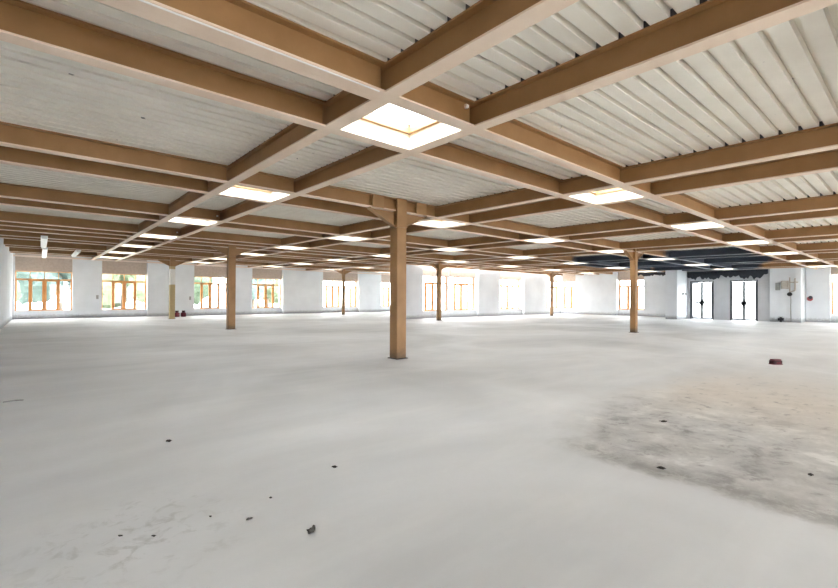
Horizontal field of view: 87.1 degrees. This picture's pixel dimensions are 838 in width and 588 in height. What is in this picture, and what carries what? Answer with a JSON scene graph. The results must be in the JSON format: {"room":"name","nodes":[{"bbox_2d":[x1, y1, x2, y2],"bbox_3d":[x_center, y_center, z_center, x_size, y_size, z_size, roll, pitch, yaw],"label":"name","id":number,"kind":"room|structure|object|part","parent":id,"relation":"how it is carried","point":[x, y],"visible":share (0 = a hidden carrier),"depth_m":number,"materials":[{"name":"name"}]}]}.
{"room":"warehouse","nodes":[
{"label":"warehouse","id":0,"kind":"room"},
{"bbox_2d":[0,238,12,328],"bbox_3d":[-11.356,-0.592,11.077,0.300,4.095,41.600,1,-1,-41],"label":"wall","id":1,"kind":"structure","parent":0,"point":[6,258],"depth_m":21.09,"materials":[{"name":"white paint"}]},
{"bbox_2d":[12,253,389,319],"bbox_3d":[-12.794,-0.385,36.802,31.050,4.095,0.900,1,-1,-41],"label":"wall","id":2,"kind":"structure","parent":0,"point":[301,291],"depth_m":32.49,"materials":[{"name":"white paint"}]},
{"bbox_2d":[15,253,72,311],"bbox_3d":[-23.478,-0.719,27.650,2.730,3.588,0.440,1,-1,-41],"label":"window","id":3,"kind":"structure","parent":2,"relation":"in","point":[23,264],"depth_m":27.61,"materials":[{"name":"orange wood"}]},
{"bbox_3d":[-23.541,-0.167,27.716,2.730,2.485,0.095,1,-1,-41],"label":"frame","id":4,"kind":"part","parent":3,"relation":"part of","materials":[{"name":"orange wood"}]},
{"bbox_2d":[102,258,146,310],"bbox_3d":[-20.296,-0.674,30.384,2.600,3.572,0.440,1,-1,-41],"label":"window","id":5,"kind":"structure","parent":2,"relation":"in","point":[108,267],"depth_m":30.36,"materials":[{"name":"orange wood"}]},
{"bbox_3d":[-20.359,-0.130,30.450,2.600,2.485,0.095,1,-1,-41],"label":"frame","id":6,"kind":"part","parent":5,"relation":"part of","materials":[{"name":"orange wood"}]},
{"bbox_2d":[13,254,389,274],"bbox_3d":[-12.899,-2.119,36.034,29.840,0.218,0.120,1,-1,-41],"label":"ceiling beam","id":7,"kind":"structure","parent":2,"relation":"attached to","point":[13,254],"depth_m":31.25,"materials":[{"name":"brown wood"}]},
{"bbox_2d":[194,263,226,308],"bbox_3d":[-16.087,-0.615,34.001,2.500,3.550,0.440,1,-1,-41],"label":"window","id":8,"kind":"structure","parent":2,"relation":"in","point":[199,271],"depth_m":33.98,"materials":[{"name":"orange wood"}]},
{"bbox_2d":[252,267,281,308],"bbox_3d":[-12.788,-0.569,36.835,2.600,3.533,0.440,1,-1,-41],"label":"window","id":9,"kind":"structure","parent":2,"relation":"in","point":[257,274],"depth_m":36.86,"materials":[{"name":"orange wood"}]},
{"bbox_3d":[-12.850,-0.044,36.901,2.600,2.485,0.095,1,-1,-41],"label":"frame","id":10,"kind":"part","parent":9,"relation":"part of","materials":[{"name":"orange wood"}]},
{"bbox_2d":[323,270,357,307],"bbox_3d":[-7.497,-0.496,41.380,3.850,3.508,0.440,1,-1,-41],"label":"window","id":11,"kind":"structure","parent":2,"relation":"in","point":[327,276],"depth_m":41.14,"materials":[{"name":"orange wood"}]},
{"bbox_3d":[-7.560,0.016,41.446,3.850,2.485,0.095,1,-1,-41],"label":"frame","id":12,"kind":"part","parent":11,"relation":"part of","materials":[{"name":"orange wood"}]},
{"bbox_2d":[381,273,389,306],"bbox_3d":[-3.079,-0.433,45.176,2.600,3.483,0.440,1,-1,-41],"label":"window","id":13,"kind":"structure","parent":2,"relation":"in","point":[384,278],"depth_m":44.87,"materials":[{"name":"orange wood"}]},
{"bbox_2d":[0,311,837,587],"bbox_3d":[3.184,1.722,23.625,38.750,0.200,41.700,1,-1,-41],"label":"floor","id":14,"kind":"structure","parent":0,"point":[507,451],"depth_m":3.98,"materials":[{"name":"concrete"}]},
{"bbox_2d":[158,256,186,318],"bbox_3d":[-15.621,-0.413,27.901,1.680,3.979,0.360,1,-1,-41],"label":"support column","id":15,"kind":"structure","parent":14,"relation":"on","point":[172,263],"depth_m":27.78,"materials":[{"name":"paint"}]},
{"bbox_2d":[9,247,389,272],"bbox_3d":[-11.333,-2.194,31.594,26.428,0.390,0.160,1,-1,-41],"label":"ceiling beam","id":16,"kind":"structure","parent":15,"relation":"on","point":[11,249],"depth_m":27.13,"materials":[{"name":"beige paint"}]},
{"bbox_2d":[42,247,47,257],"bbox_3d":[-19.648,-2.136,23.142,0.200,0.200,7.500,1,-1,-41],"label":"lamp","id":17,"kind":"object","parent":16,"relation":"attached to","point":[44,250],"visible":0.93,"depth_m":21.98,"materials":[{"name":"white plastic"}]},
{"bbox_2d":[181,310,185,316],"bbox_3d":[-16.549,1.379,30.997,0.339,0.439,0.339,0,-1,32],"label":"canister","id":18,"kind":"object","parent":14,"relation":"on","point":[183,313],"visible":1,"depth_m":30.89,"materials":[{"name":"plastic"}]},
{"bbox_2d":[210,243,250,329],"bbox_3d":[-8.211,-0.383,19.276,1.680,3.839,0.360,1,-1,-41],"label":"support column","id":19,"kind":"structure","parent":14,"relation":"on","point":[231,252],"depth_m":19.16,"materials":[{"name":"beige paint"}]},
{"bbox_2d":[0,226,583,274],"bbox_3d":[0.283,-2.025,26.582,37.520,0.433,0.160,1,-1,-41],"label":"ceiling beam","id":20,"kind":"structure","parent":19,"relation":"on","point":[9,228],"depth_m":18.19,"materials":[{"name":"beige paint"}]},
{"bbox_2d":[307,527,313,533],"bbox_3d":[-0.650,1.415,2.638,0.044,0.031,0.031,1,-1,-29],"label":"chip","id":21,"kind":"object","parent":14,"relation":"on","point":[310,530],"visible":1,"depth_m":2.63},
{"bbox_2d":[335,268,352,314],"bbox_3d":[-6.171,-0.281,36.020,1.680,3.931,0.260,1,-1,-41],"label":"support column","id":22,"kind":"structure","parent":14,"relation":"on","point":[343,272],"depth_m":35.94,"materials":[{"name":"beige paint"}]},
{"bbox_2d":[367,194,426,359],"bbox_3d":[-0.486,-0.352,10.284,1.680,3.694,0.340,1,-1,-41],"label":"support column","id":23,"kind":"structure","parent":14,"relation":"on","point":[398,220],"depth_m":10.17,"materials":[{"name":"beige paint"}]},
{"bbox_2d":[0,121,742,269],"bbox_3d":[7.515,-1.928,17.167,36.220,0.428,0.160,1,-1,-41],"label":"ceiling beam","id":24,"kind":"structure","parent":23,"relation":"on","point":[11,135],"depth_m":7.42,"materials":[{"name":"beige paint"}]},
{"bbox_2d":[687,269,767,279],"bbox_3d":[20.502,-1.236,29.541,0.120,0.654,4.580,1,-1,-41],"label":"sheet","id":25,"kind":"object","parent":24,"relation":"hanging from","point":[758,273],"visible":1,"depth_m":29.39,"materials":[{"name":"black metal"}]},
{"bbox_3d":[-0.904,-2.060,9.818,0.312,0.279,0.013,1,-1,-41],"label":"stiffener plate","id":26,"kind":"part","parent":23,"relation":"part of","materials":[{"name":"beige paint"}]},
{"bbox_3d":[0.060,-2.049,10.646,0.312,0.279,0.013,1,-1,-41],"label":"stiffener plate","id":27,"kind":"part","parent":23,"relation":"part of","materials":[{"name":"beige paint"}]},
{"bbox_2d":[428,262,448,320],"bbox_3d":[1.239,-0.251,27.395,1.680,3.791,0.290,1,-1,-41],"label":"support column","id":28,"kind":"structure","parent":14,"relation":"on","point":[438,267],"depth_m":27.31,"materials":[{"name":"beige paint"}]},
{"bbox_2d":[545,271,557,315],"bbox_3d":[10.697,-0.118,35.521,1.680,3.742,0.260,1,-1,-41],"label":"support column","id":29,"kind":"structure","parent":14,"relation":"on","point":[551,275],"depth_m":35.43,"materials":[{"name":"beige paint"}]},
{"bbox_2d":[623,249,643,332],"bbox_3d":[8.964,-0.219,18.404,1.680,3.645,0.290,1,-1,-41],"label":"support column","id":30,"kind":"structure","parent":14,"relation":"on","point":[633,256],"depth_m":18.31,"materials":[{"name":"beige paint"}]},
{"bbox_2d":[665,270,697,318],"bbox_3d":[18.976,-0.072,31.777,4.200,3.659,0.730,1,-1,-41],"label":"wall pier","id":31,"kind":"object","parent":14,"relation":"on","point":[676,281],"visible":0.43,"depth_m":30.57,"materials":[{"name":"white paint"}]},
{"bbox_2d":[768,359,782,364],"bbox_3d":[7.740,1.468,9.570,0.243,0.112,0.173,0,0,-1],"label":"cable reel","id":32,"kind":"object","parent":14,"relation":"on","point":[771,361],"visible":1,"depth_m":9.51,"materials":[{"name":"red plastic"}]},
{"bbox_2d":[0,0,837,261],"bbox_3d":[3.396,-2.166,23.430,38.750,0.749,42.100,1,-1,-41],"label":"ceiling","id":33,"kind":"structure","parent":0,"point":[783,76],"depth_m":5.14,"materials":[{"name":"paint"}]},
{"bbox_2d":[108,251,134,253],"bbox_3d":[-15.348,-2.269,22.785,1.093,0.302,0.998,1,-1,-41],"label":"skylight","id":34,"kind":"object","parent":33,"relation":"attached to","point":[110,251],"visible":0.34,"depth_m":23.17,"materials":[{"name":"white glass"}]},
{"bbox_2d":[121,244,152,247],"bbox_3d":[-12.321,-2.228,19.261,1.093,0.302,0.998,1,-1,-41],"label":"skylight","id":35,"kind":"object","parent":33,"relation":"attached to","point":[123,244],"visible":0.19,"depth_m":19.65,"materials":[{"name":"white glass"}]},
{"bbox_2d":[139,234,176,238],"bbox_3d":[-9.294,-2.187,15.738,1.093,0.302,0.998,1,-1,-41],"label":"skylight","id":36,"kind":"object","parent":33,"relation":"attached to","point":[142,235],"visible":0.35,"depth_m":16.11,"materials":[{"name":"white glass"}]},
{"bbox_2d":[168,217,216,225],"bbox_3d":[-6.267,-2.146,12.214,1.093,0.302,0.998,1,-1,-41],"label":"skylight","id":37,"kind":"object","parent":33,"relation":"attached to","point":[175,219],"visible":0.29,"depth_m":12.60,"materials":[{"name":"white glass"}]},
{"bbox_2d":[10,252,376,272],"bbox_3d":[-11.727,-2.199,32.785,27.382,0.394,0.160,1,-1,-41],"label":"ceiling beam","id":38,"kind":"structure","parent":33,"relation":"attached to","point":[10,252],"depth_m":28.05,"materials":[{"name":"beige paint"}]},
{"bbox_2d":[0,235,389,264],"bbox_3d":[-8.571,-2.165,23.248,19.740,0.364,0.160,1,-1,-41],"label":"ceiling beam","id":39,"kind":"structure","parent":33,"relation":"attached to","point":[7,237],"depth_m":20.47,"materials":[{"name":"beige paint"}]},
{"bbox_2d":[41,235,47,247],"bbox_3d":[-15.132,-2.075,17.793,0.200,0.168,4.900,1,-1,-41],"label":"lamp","id":40,"kind":"object","parent":39,"relation":"attached to","point":[44,239],"visible":1,"depth_m":16.89,"materials":[{"name":"white plastic"}]},
{"bbox_2d":[3,238,389,268],"bbox_3d":[-9.755,-2.178,26.826,22.607,0.375,0.160,1,-1,-41],"label":"ceiling beam","id":41,"kind":"structure","parent":33,"relation":"attached to","point":[17,242],"depth_m":23.17,"materials":[{"name":"beige paint"}]},
{"bbox_2d":[5,245,389,269],"bbox_3d":[-10.149,-2.182,28.016,23.561,0.379,0.160,1,-1,-41],"label":"ceiling beam","id":42,"kind":"structure","parent":33,"relation":"attached to","point":[5,245],"depth_m":24.74,"materials":[{"name":"beige paint"}]},
{"bbox_2d":[71,250,80,256],"bbox_3d":[-17.958,-2.110,23.078,0.200,0.162,4.400,1,-1,-41],"label":"lamp","id":43,"kind":"object","parent":42,"relation":"attached to","point":[75,253],"visible":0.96,"depth_m":22.30,"materials":[{"name":"white plastic"}]},
{"bbox_2d":[242,253,264,255],"bbox_3d":[-8.529,-2.165,22.520,1.093,0.302,0.998,1,-1,-41],"label":"skylight","id":44,"kind":"object","parent":33,"relation":"attached to","point":[242,253],"visible":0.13,"depth_m":22.91,"materials":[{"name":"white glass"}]},
{"bbox_2d":[218,185,290,201],"bbox_3d":[-3.240,-2.105,8.691,1.093,0.302,0.998,1,-1,-41],"label":"skylight","id":45,"kind":"object","parent":33,"relation":"attached to","point":[236,191],"visible":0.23,"depth_m":9.09,"materials":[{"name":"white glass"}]},
{"bbox_2d":[0,230,562,275],"bbox_3d":[-1.073,-2.043,28.161,37.520,0.433,0.160,1,-1,-41],"label":"ceiling beam","id":46,"kind":"structure","parent":33,"relation":"attached to","point":[2,232],"depth_m":19.59,"materials":[{"name":"beige paint"}]},
{"bbox_2d":[276,246,305,249],"bbox_3d":[-5.502,-2.124,18.996,1.093,0.302,0.998,1,-1,-41],"label":"skylight","id":47,"kind":"object","parent":33,"relation":"attached to","point":[283,247],"visible":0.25,"depth_m":19.42,"materials":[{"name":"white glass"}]},
{"bbox_2d":[0,221,598,274],"bbox_3d":[1.198,-2.012,25.517,37.520,0.433,0.160,1,-1,-41],"label":"ceiling beam","id":48,"kind":"structure","parent":33,"relation":"attached to","point":[12,224],"depth_m":17.31,"materials":[{"name":"beige paint"}]},
{"bbox_2d":[0,211,613,274],"bbox_3d":[1.954,-2.002,24.637,37.520,0.433,0.160,1,-1,-41],"label":"ceiling beam","id":49,"kind":"structure","parent":33,"relation":"attached to","point":[5,216],"depth_m":15.86,"materials":[{"name":"beige paint"}]},
{"bbox_2d":[0,197,649,272],"bbox_3d":[4.225,-1.971,21.994,37.520,0.433,0.160,1,-1,-41],"label":"ceiling beam","id":50,"kind":"structure","parent":33,"relation":"attached to","point":[3,201],"depth_m":13.16,"materials":[{"name":"beige paint"}]},
{"bbox_2d":[0,182,664,271],"bbox_3d":[4.981,-1.961,21.114,37.520,0.433,0.160,1,-1,-41],"label":"ceiling beam","id":51,"kind":"structure","parent":33,"relation":"attached to","point":[14,191],"depth_m":11.70,"materials":[{"name":"beige paint"}]},
{"bbox_2d":[638,272,664,275],"bbox_3d":[17.374,-1.445,32.602,0.120,0.310,2.400,1,-1,-41],"label":"sheet","id":52,"kind":"object","parent":51,"relation":"hanging from","point":[650,273],"visible":0.76,"depth_m":32.69,"materials":[{"name":"black metal"}]},
{"bbox_2d":[91,0,578,259],"bbox_3d":[-8.163,-2.203,13.459,0.160,0.840,40.240,1,-1,-41],"label":"ceiling beam","id":53,"kind":"structure","parent":33,"relation":"attached to","point":[483,25],"depth_m":4.05,"materials":[{"name":"beige paint"}]},
{"bbox_2d":[328,236,365,240],"bbox_3d":[-2.475,-2.083,15.472,1.093,0.302,0.998,1,-1,-41],"label":"skylight","id":54,"kind":"object","parent":33,"relation":"attached to","point":[347,238],"visible":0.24,"depth_m":15.92,"materials":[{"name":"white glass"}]},
{"bbox_2d":[0,146,722,270],"bbox_3d":[6.759,-1.938,18.047,36.220,0.428,0.160,1,-1,-41],"label":"ceiling beam","id":55,"kind":"structure","parent":33,"relation":"attached to","point":[8,155],"depth_m":8.19,"materials":[{"name":"beige paint"}]},
{"bbox_2d":[338,103,462,149],"bbox_3d":[-0.213,-2.064,5.167,1.093,0.302,0.998,1,-1,-41],"label":"skylight","id":56,"kind":"object","parent":33,"relation":"attached to","point":[368,126],"visible":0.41,"depth_m":5.55,"materials":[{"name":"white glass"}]},
{"bbox_2d":[0,0,816,269],"bbox_3d":[10.279,-1.889,14.947,37.520,0.433,0.160,1,-1,-41],"label":"ceiling beam","id":57,"kind":"structure","parent":33,"relation":"attached to","point":[22,23],"depth_m":4.31,"materials":[{"name":"beige paint"}]},
{"bbox_2d":[414,219,463,227],"bbox_3d":[0.552,-2.043,11.949,1.093,0.302,0.998,1,-1,-41],"label":"skylight","id":58,"kind":"object","parent":33,"relation":"attached to","point":[438,223],"visible":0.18,"depth_m":12.43,"materials":[{"name":"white glass"}]},
{"bbox_2d":[433,248,462,250],"bbox_3d":[1.317,-2.021,18.731,1.093,0.302,0.998,1,-1,-41],"label":"skylight","id":59,"kind":"object","parent":33,"relation":"attached to","point":[443,249],"visible":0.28,"depth_m":19.20,"materials":[{"name":"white glass"}]},
{"bbox_2d":[95,0,837,267],"bbox_3d":[11.009,-1.879,14.097,37.520,0.433,0.239,1,-1,-41],"label":"ceiling beam","id":60,"kind":"structure","parent":33,"relation":"attached to","point":[246,20],"depth_m":4.00,"materials":[{"name":"beige paint"}]},
{"bbox_2d":[138,0,379,91],"bbox_3d":[-1.759,-1.942,2.987,3.650,0.028,0.014,1,-1,-41],"label":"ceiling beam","id":61,"kind":"structure","parent":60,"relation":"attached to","point":[144,1],"depth_m":3.37,"materials":[{"name":"brown wood"}]},
{"bbox_2d":[115,0,837,260],"bbox_3d":[-7.211,-2.188,14.276,0.160,0.840,40.240,1,-1,-41],"label":"ceiling beam","id":62,"kind":"structure","parent":33,"relation":"attached to","point":[709,24],"depth_m":3.96,"materials":[{"name":"beige paint"}]},
{"bbox_2d":[182,121,837,263],"bbox_3d":[-4.371,-2.140,16.717,0.160,0.840,40.240,1,-1,-41],"label":"ceiling beam","id":63,"kind":"structure","parent":33,"relation":"attached to","point":[821,138],"depth_m":7.07,"materials":[{"name":"beige paint"}]},
{"bbox_2d":[197,149,837,264],"bbox_3d":[-3.419,-2.125,17.535,0.160,0.840,40.240,1,-1,-41],"label":"ceiling beam","id":64,"kind":"structure","parent":33,"relation":"attached to","point":[824,161],"depth_m":7.93,"materials":[{"name":"beige paint"}]},
{"bbox_2d":[507,256,533,258],"bbox_3d":[5.109,-1.958,21.989,1.093,0.302,0.998,1,-1,-41],"label":"skylight","id":65,"kind":"object","parent":33,"relation":"attached to","point":[520,257],"visible":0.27,"depth_m":22.49,"materials":[{"name":"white glass"}]},
{"bbox_2d":[248,192,837,267],"bbox_3d":[-0.578,-2.078,19.975,0.160,0.840,40.240,1,-1,-41],"label":"ceiling beam","id":66,"kind":"structure","parent":33,"relation":"attached to","point":[827,202],"depth_m":11.59,"materials":[{"name":"beige paint"}]},
{"bbox_2d":[524,238,563,242],"bbox_3d":[4.344,-1.980,15.207,1.093,0.302,0.998,1,-1,-41],"label":"skylight","id":67,"kind":"object","parent":33,"relation":"attached to","point":[544,240],"visible":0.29,"depth_m":15.68,"materials":[{"name":"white glass"}]},
{"bbox_2d":[262,209,837,268],"bbox_3d":[0.373,-2.062,20.793,0.160,0.840,40.240,1,-1,-41],"label":"ceiling beam","id":68,"kind":"structure","parent":33,"relation":"attached to","point":[833,213],"depth_m":13.37,"materials":[{"name":"beige paint"}]},
{"bbox_2d":[306,224,837,270],"bbox_3d":[3.214,-2.015,23.233,0.160,0.840,40.240,1,-1,-41],"label":"ceiling beam","id":69,"kind":"structure","parent":33,"relation":"attached to","point":[828,230],"depth_m":16.09,"materials":[{"name":"beige paint"}]},
{"bbox_2d":[568,187,643,204],"bbox_3d":[3.579,-2.002,8.425,1.093,0.302,0.998,1,-1,-41],"label":"skylight","id":70,"kind":"object","parent":33,"relation":"attached to","point":[614,194],"visible":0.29,"depth_m":8.85,"materials":[{"name":"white glass"}]},
{"bbox_2d":[596,250,622,252],"bbox_3d":[8.136,-1.917,18.465,1.093,0.302,0.998,1,-1,-41],"label":"skylight","id":71,"kind":"object","parent":33,"relation":"attached to","point":[609,251],"visible":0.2,"depth_m":18.93,"materials":[{"name":"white glass"}]},
{"bbox_2d":[416,235,837,265],"bbox_3d":[8.519,-1.941,18.983,0.160,0.678,26.880,1,-1,-41],"label":"ceiling beam","id":72,"kind":"structure","parent":33,"relation":"attached to","point":[832,237],"depth_m":17.27,"materials":[{"name":"beige paint"}]},
{"bbox_2d":[457,240,837,267],"bbox_3d":[11.359,-1.894,21.424,0.160,0.678,26.880,1,-1,-41],"label":"ceiling beam","id":73,"kind":"structure","parent":33,"relation":"attached to","point":[828,245],"depth_m":19.77,"materials":[{"name":"beige paint"}]},
{"bbox_2d":[469,250,837,268],"bbox_3d":[12.311,-1.878,22.242,0.160,0.678,26.880,1,-1,-41],"label":"ceiling beam","id":74,"kind":"structure","parent":33,"relation":"attached to","point":[820,251],"depth_m":21.12,"materials":[{"name":"beige paint"}]},
{"bbox_2d":[649,258,674,259],"bbox_3d":[11.929,-1.854,21.723,1.093,0.302,0.998,1,-1,-41],"label":"skylight","id":75,"kind":"object","parent":33,"relation":"attached to","point":[657,258],"visible":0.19,"depth_m":22.10,"materials":[{"name":"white glass"}]},
{"bbox_2d":[499,252,837,271],"bbox_3d":[15.151,-1.831,24.682,0.160,0.678,26.880,1,-1,-41],"label":"ceiling beam","id":76,"kind":"structure","parent":33,"relation":"attached to","point":[793,257],"depth_m":23.46,"materials":[{"name":"beige paint"}]},
{"bbox_2d":[511,259,837,271],"bbox_3d":[16.103,-1.815,25.500,0.160,0.678,26.880,1,-1,-41],"label":"ceiling beam","id":77,"kind":"structure","parent":33,"relation":"attached to","point":[822,259],"depth_m":25.40,"materials":[{"name":"beige paint"}]},
{"bbox_2d":[539,261,837,273],"bbox_3d":[18.944,-1.768,27.940,0.160,0.678,26.880,1,-1,-41],"label":"ceiling beam","id":78,"kind":"structure","parent":33,"relation":"attached to","point":[817,263],"depth_m":27.35,"materials":[{"name":"beige paint"}]},
{"bbox_2d":[671,222,725,229],"bbox_3d":[7.371,-1.939,11.683,1.093,0.302,0.998,1,-1,-41],"label":"skylight","id":79,"kind":"object","parent":33,"relation":"attached to","point":[703,225],"visible":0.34,"depth_m":12.07,"materials":[{"name":"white glass"}]},
{"bbox_2d":[727,240,768,244],"bbox_3d":[11.163,-1.876,14.942,1.093,0.302,0.998,1,-1,-41],"label":"skylight","id":80,"kind":"object","parent":33,"relation":"attached to","point":[757,241],"visible":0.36,"depth_m":15.31,"materials":[{"name":"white glass"}]},
{"bbox_2d":[682,265,837,270],"bbox_3d":[23.466,-1.704,24.601,0.160,0.543,15.920,1,-1,-41],"label":"ceiling beam","id":81,"kind":"structure","parent":33,"relation":"attached to","point":[837,265],"depth_m":27.20,"materials":[{"name":"beige paint"}]},
{"bbox_2d":[764,252,798,254],"bbox_3d":[14.956,-1.813,18.200,1.093,0.302,0.998,1,-1,-41],"label":"skylight","id":82,"kind":"object","parent":33,"relation":"attached to","point":[779,253],"visible":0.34,"depth_m":18.58,"materials":[{"name":"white glass"}]},
{"bbox_2d":[791,260,817,261],"bbox_3d":[18.748,-1.750,21.458,1.093,0.302,0.998,1,-1,-41],"label":"skylight","id":83,"kind":"object","parent":33,"relation":"attached to","point":[796,260],"visible":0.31,"depth_m":21.87,"materials":[{"name":"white glass"}]},
{"bbox_2d":[406,265,559,318],"bbox_3d":[6.034,-0.197,35.180,19.200,3.854,0.900,1,-1,-41],"label":"wall","id":84,"kind":"structure","parent":0,"point":[532,287],"depth_m":34.08,"materials":[{"name":"white paint"}]},
{"bbox_2d":[423,266,448,311],"bbox_3d":[0.986,-0.463,30.870,2.720,3.342,0.440,1,-1,-41],"label":"window","id":85,"kind":"structure","parent":84,"relation":"attached to","point":[427,270],"depth_m":30.78,"materials":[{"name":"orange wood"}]},
{"bbox_2d":[446,276,448,310],"bbox_3d":[2.026,-0.460,31.869,0.160,3.361,0.300,1,-1,-41],"label":"trim","id":86,"kind":"structure","parent":84,"relation":"attached to","point":[447,295],"depth_m":31.75,"materials":[{"name":"white paint"}]},
{"bbox_2d":[449,268,475,310],"bbox_3d":[3.170,-0.439,32.747,2.720,3.342,0.440,1,-1,-41],"label":"window","id":87,"kind":"structure","parent":84,"relation":"attached to","point":[453,272],"depth_m":32.76,"materials":[{"name":"orange wood"}]},
{"bbox_2d":[500,272,520,309],"bbox_3d":[7.311,-0.375,36.305,3.200,3.310,0.440,1,-1,-41],"label":"window","id":88,"kind":"structure","parent":84,"relation":"attached to","point":[503,275],"depth_m":36.35,"materials":[{"name":"orange wood"}]},
{"bbox_2d":[547,275,558,308],"bbox_3d":[11.976,-0.309,40.312,2.500,3.285,0.440,1,-1,-41],"label":"window","id":89,"kind":"structure","parent":84,"relation":"attached to","point":[556,278],"depth_m":40.58,"materials":[{"name":"orange wood"}]},
{"bbox_2d":[560,272,664,316],"bbox_3d":[16.862,-0.096,36.770,0.900,3.771,10.800,1,-1,-41],"label":"wall","id":90,"kind":"structure","parent":0,"point":[594,294],"depth_m":37.27,"materials":[{"name":"white paint"}]},
{"bbox_2d":[563,274,574,308],"bbox_3d":[13.880,-0.288,40.274,0.440,3.258,1.400,1,-1,-41],"label":"window","id":91,"kind":"structure","parent":90,"relation":"in","point":[566,277],"depth_m":40.34,"materials":[{"name":"orange wood"}]},
{"bbox_2d":[618,272,643,309],"bbox_3d":[17.464,-0.271,36.102,0.440,3.185,2.200,1,-1,-41],"label":"window","id":92,"kind":"structure","parent":90,"relation":"in","point":[622,276],"depth_m":36.41,"materials":[{"name":"orange wood"}]},
{"bbox_2d":[687,269,769,320],"bbox_3d":[20.719,-0.073,29.787,0.250,3.643,4.820,1,-1,-41],"label":"wall","id":93,"kind":"structure","parent":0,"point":[721,285],"depth_m":29.60,"materials":[{"name":"grey paint"}]},
{"bbox_2d":[690,281,713,319],"bbox_3d":[19.726,0.422,30.765,0.273,2.660,1.440,1,-1,-41],"label":"door","id":94,"kind":"structure","parent":93,"relation":"attached to","point":[701,302],"depth_m":30.75,"materials":[{"name":"metal"}]},
{"bbox_2d":[730,280,757,320],"bbox_3d":[21.303,0.414,28.929,0.273,2.660,1.520,1,-1,-41],"label":"door","id":95,"kind":"structure","parent":93,"relation":"attached to","point":[743,302],"depth_m":28.94,"materials":[{"name":"metal"}]},
{"bbox_2d":[770,268,805,322],"bbox_3d":[23.483,-0.047,27.989,2.300,3.585,1.510,1,-1,-41],"label":"wall","id":96,"kind":"structure","parent":0,"point":[779,299],"depth_m":27.21,"materials":[{"name":"white paint"}]},
{"bbox_2d":[775,283,779,289],"bbox_3d":[22.338,-0.464,27.462,0.132,0.460,0.220,1,-1,-41],"label":"box","id":97,"kind":"object","parent":96,"relation":"attached to","point":[777,285],"visible":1,"depth_m":27.42,"materials":[{"name":"grey plastic"}]},
{"bbox_2d":[781,281,788,286],"bbox_3d":[22.567,-0.615,27.212,0.112,0.400,0.360,1,-1,-41],"label":"box","id":98,"kind":"object","parent":96,"relation":"attached to","point":[783,283],"visible":1,"depth_m":27.17,"materials":[{"name":"beige paint"}]},
{"bbox_2d":[781,277,797,321],"bbox_3d":[22.691,0.359,27.010,0.149,2.750,0.820,1,-1,-41],"label":"pipe","id":99,"kind":"object","parent":96,"relation":"attached to","point":[789,293],"visible":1,"depth_m":26.97,"materials":[{"name":"grey metal"}]},
{"bbox_2d":[806,267,837,322],"bbox_3d":[27.826,-0.049,24.008,0.900,3.560,10.150,1,-1,-41],"label":"wall","id":100,"kind":"structure","parent":0,"point":[818,281],"depth_m":27.08,"materials":[{"name":"white paint"}]},
{"bbox_2d":[831,267,837,314],"bbox_3d":[26.138,-0.234,26.006,0.440,3.018,2.680,1,-1,-41],"label":"window","id":101,"kind":"structure","parent":100,"relation":"in","point":[834,270],"depth_m":26.99,"materials":[{"name":"orange wood"}]},
{"label":"outside","id":102,"kind":"structure","parent":0,"visible":0},
{"bbox_2d":[17,302,837,318],"bbox_3d":[-4.389,2.000,35.773,220.000,0.180,180.000,1,-1,-41],"label":"ground","id":103,"kind":"structure","parent":102,"point":[737,310],"depth_m":76.04,"materials":[{"name":"white"}]},
{"bbox_2d":[16,271,21,301],"bbox_3d":[-35.115,-2.097,35.701,5.607,7.749,6.358,1,-1,-41],"label":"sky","id":104,"kind":"structure","parent":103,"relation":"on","point":[19,295],"depth_m":35.60,"materials":[{"name":"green plant"}]},
{"bbox_2d":[16,271,70,309],"bbox_3d":[-35.697,-1.996,43.731,7.915,7.675,5.669,1,-1,-41],"label":"tree","id":105,"kind":"object","parent":103,"relation":"on","point":[24,284],"visible":0.17,"depth_m":41.44,"materials":[{"name":"green plant"}]},
{"bbox_2d":[102,274,144,308],"bbox_3d":[-29.639,-0.856,43.620,6.780,5.444,5.963,1,-1,-41],"label":"tree","id":106,"kind":"object","parent":103,"relation":"on","point":[107,286],"visible":0.42,"depth_m":42.52,"materials":[{"name":"green plant"}]},
{"bbox_2d":[194,277,212,304],"bbox_3d":[-26.736,-1.972,49.368,6.703,7.797,6.350,1,-1,-41],"label":"tree","id":107,"kind":"object","parent":103,"relation":"on","point":[196,279],"visible":0.08,"depth_m":49.58,"materials":[{"name":"green plant"}]},
{"bbox_2d":[224,278,274,306],"bbox_3d":[-18.371,-1.185,47.709,5.590,6.268,5.193,0,0,-11],"label":"tree","id":108,"kind":"object","parent":103,"relation":"on","point":[254,281],"visible":0.1,"depth_m":46.72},
{"bbox_2d":[262,279,278,306],"bbox_3d":[-19.045,-1.792,54.547,7.051,7.589,7.289,1,-1,-41],"label":"tree","id":109,"kind":"object","parent":103,"relation":"on","point":[276,288],"visible":0.07,"depth_m":53.79,"materials":[{"name":"green plant"}]}
]}

